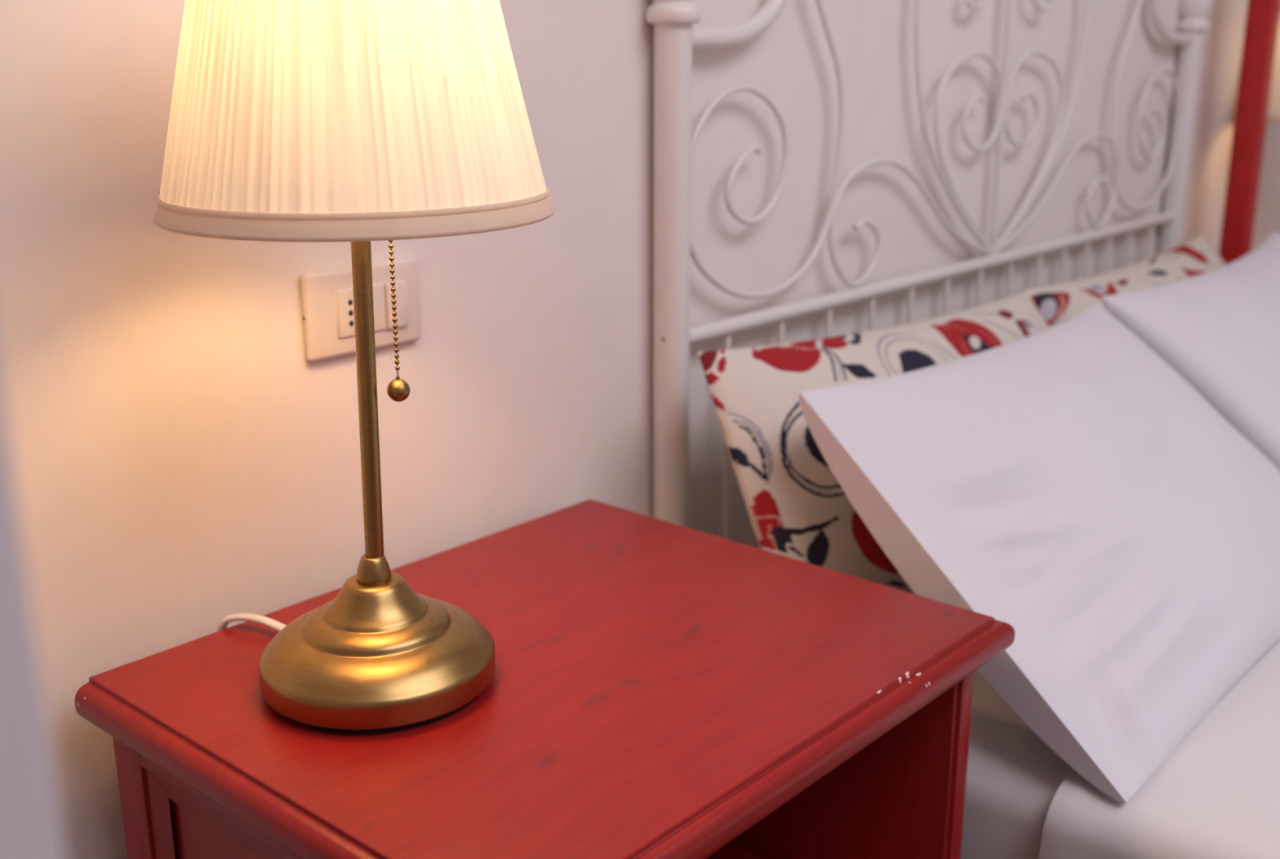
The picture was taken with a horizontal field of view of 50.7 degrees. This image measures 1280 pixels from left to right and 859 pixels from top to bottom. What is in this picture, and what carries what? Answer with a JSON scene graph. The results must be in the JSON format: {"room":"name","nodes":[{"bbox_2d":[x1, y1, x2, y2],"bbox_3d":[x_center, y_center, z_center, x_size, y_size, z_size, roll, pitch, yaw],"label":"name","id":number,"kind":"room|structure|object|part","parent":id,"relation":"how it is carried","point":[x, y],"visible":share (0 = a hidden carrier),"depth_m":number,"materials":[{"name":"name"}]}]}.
{"room":"bedroom","nodes":[
{"label":"bedroom","id":0,"kind":"room"},
{"bbox_2d":[0,383,64,858],"bbox_3d":[-0.426,-0.405,0.257,0.660,2.600,0.216,14,21,39],"label":"wall","id":1,"kind":"structure","parent":0,"point":[30,824],"depth_m":0.24,"materials":[{"name":"grey paint"}]},
{"bbox_2d":[0,0,1279,858],"bbox_3d":[-0.109,-0.615,1.170,0.100,2.700,5.800,14,21,39],"label":"wall","id":2,"kind":"structure","parent":0,"point":[181,464],"depth_m":1.20,"materials":[{"name":"paint"}]},
{"bbox_2d":[300,257,421,361],"bbox_3d":[-0.223,-0.098,1.093,0.013,0.070,0.114,14,21,39],"label":"wall socket","id":3,"kind":"object","parent":2,"relation":"attached to","point":[326,295],"visible":0.85,"depth_m":1.08,"materials":[{"name":"beige plastic"}]},
{"bbox_3d":[-0.218,-0.098,1.096,0.004,0.039,0.070,14,21,39],"label":"module frame","id":4,"kind":"part","parent":3,"relation":"part of","materials":[{"name":"beige plastic"}]},
{"bbox_3d":[0.977,0.895,0.610,2.786,0.100,5.600,14,21,39],"label":"floor","id":5,"kind":"structure","parent":0,"visible":0},
{"bbox_2d":[74,498,1014,858],"bbox_3d":[-0.050,0.427,1.053,0.434,0.560,0.528,14,21,39],"label":"nightstand","id":6,"kind":"object","parent":5,"relation":"on","point":[658,688],"visible":1,"depth_m":0.92,"materials":[{"name":"red wood"}]},
{"bbox_3d":[-0.214,0.454,0.880,0.334,0.404,0.004,14,21,39],"label":"moulding","id":7,"kind":"part","parent":6,"relation":"part of","materials":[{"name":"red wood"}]},
{"bbox_3d":[-0.208,0.452,0.886,0.338,0.408,0.004,14,21,39],"label":"panel","id":8,"kind":"part","parent":6,"relation":"part of","materials":[{"name":"red wood"}]},
{"bbox_3d":[-0.211,0.245,0.823,0.334,0.030,0.018,14,21,39],"label":"rail","id":9,"kind":"part","parent":6,"relation":"part of","materials":[{"name":"red wood"}]},
{"bbox_2d":[152,0,555,733],"bbox_3d":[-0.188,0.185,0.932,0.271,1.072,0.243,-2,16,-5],"label":"table lamp","id":10,"kind":"object","parent":6,"relation":"on","point":[359,122],"visible":0.99,"depth_m":0.75,"materials":[{"name":"white fabric"}]},
{"bbox_3d":[-0.281,0.410,1.073,0.120,0.562,0.020,11,19,33],"label":"power cord","id":11,"kind":"part","parent":10,"relation":"part of","materials":[{"name":"beige plastic"}]},
{"bbox_3d":[-0.175,-0.232,0.813,0.240,0.204,0.240,14,21,39],"label":"lamp shade","id":12,"kind":"part","parent":10,"relation":"part of","materials":[{"name":"fabric"}]},
{"bbox_3d":[-0.175,-0.141,0.840,0.243,0.015,0.243,14,21,39],"label":"shade trim","id":13,"kind":"part","parent":10,"relation":"part of","materials":[{"name":"fabric"}]},
{"bbox_3d":[-0.160,-0.120,0.849,0.011,0.184,0.003,-6,17,-21],"label":"pull chain","id":14,"kind":"part","parent":10,"relation":"part of","materials":[{"name":"gold metal"}]},
{"bbox_2d":[706,841,766,858],"bbox_3d":[-0.054,0.428,1.057,0.392,0.016,0.443,14,21,39],"label":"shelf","id":15,"kind":"object","parent":6,"relation":"attached to","point":[732,850],"depth_m":1.20,"materials":[{"name":"red wood"}]},
{"bbox_2d":[645,0,1213,539],"bbox_3d":[1.230,0.005,1.245,2.051,1.262,1.412,14,21,39],"label":"frame","id":16,"kind":"object","parent":5,"relation":"on","point":[675,37],"visible":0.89,"depth_m":1.53,"materials":[{"name":"white metal"}]},
{"bbox_3d":[0.033,0.092,1.426,0.037,0.998,0.037,14,21,39],"label":"post","id":17,"kind":"part","parent":16,"relation":"part of","materials":[{"name":"white metal"}]},
{"bbox_3d":[0.481,-0.231,1.864,0.018,0.018,1.331,14,21,39],"label":"rail","id":18,"kind":"part","parent":16,"relation":"part of","materials":[{"name":"white metal"}]},
{"bbox_3d":[0.488,-0.506,1.794,0.009,0.555,0.010,14,21,39],"label":"stem","id":19,"kind":"part","parent":16,"relation":"part of","materials":[{"name":"white metal"}]},
{"bbox_2d":[960,669,1074,858],"bbox_3d":[1.216,0.334,1.323,1.937,0.210,1.500,14,21,39],"label":"mattress","id":20,"kind":"object","parent":16,"relation":"on","point":[1014,777],"visible":0.06,"depth_m":1.14,"materials":[{"name":"white fabric"}]},
{"bbox_2d":[697,291,1048,594],"bbox_3d":[0.341,0.013,1.510,0.180,0.294,0.705,14,21,39],"label":"floral pillow","id":21,"kind":"object","parent":20,"relation":"on","point":[797,507],"visible":0.37,"depth_m":1.29,"materials":[{"name":"fabric"}]},
{"bbox_2d":[1024,234,1226,327],"bbox_3d":[0.796,-0.119,2.026,0.177,0.263,0.665,14,21,39],"label":"floral pillow","id":22,"kind":"object","parent":20,"relation":"on","point":[1057,303],"visible":0.12,"depth_m":1.93,"materials":[{"name":"fabric"}]},
{"bbox_2d":[1038,640,1279,858],"bbox_3d":[1.410,0.390,1.180,1.542,0.277,1.566,14,21,39],"label":"sheet","id":23,"kind":"object","parent":20,"relation":"on","point":[1216,795],"visible":0.69,"depth_m":1.06,"materials":[{"name":"white fabric"}]},
{"bbox_2d":[799,303,1279,802],"bbox_3d":[0.469,0.064,1.352,0.330,0.273,0.656,14,21,39],"label":"pillow","id":24,"kind":"object","parent":23,"relation":"on","point":[1062,484],"visible":1,"depth_m":1.21,"materials":[{"name":"white fabric"}]},
{"bbox_2d":[1102,231,1279,471],"bbox_3d":[0.925,-0.082,1.853,0.340,0.284,0.670,14,21,39],"label":"pillow","id":25,"kind":"object","parent":23,"relation":"on","point":[1218,329],"visible":0.83,"depth_m":1.67,"materials":[{"name":"white fabric"}]},
{"bbox_3d":[0.929,-0.189,2.405,0.037,0.998,0.037,14,21,39],"label":"post","id":26,"kind":"part","parent":16,"relation":"part of","materials":[{"name":"white metal"}]},
{"bbox_2d":[1218,0,1279,265],"bbox_3d":[1.057,-0.969,2.217,0.044,2.600,0.042,14,21,39],"label":"post","id":27,"kind":"object","parent":5,"relation":"on","point":[1262,19],"visible":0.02,"depth_m":2.33,"materials":[{"name":"paint"}]},
{"bbox_3d":[1.411,-0.005,2.626,0.434,0.521,0.528,14,21,39],"label":"nightstand","id":28,"kind":"object","parent":5,"relation":"on","visible":0},
{"bbox_2d":[1266,17,1279,124],"bbox_3d":[1.211,-0.243,2.564,0.271,1.072,0.243,-2,16,-5],"label":"table lamp","id":29,"kind":"object","parent":28,"relation":"on","point":[1273,113],"visible":0.07,"depth_m":2.41,"materials":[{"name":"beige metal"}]},
{"bbox_3d":[1.224,-0.570,2.473,0.243,0.015,0.243,14,21,39],"label":"shade trim","id":30,"kind":"part","parent":29,"relation":"part of","materials":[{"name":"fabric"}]}
]}

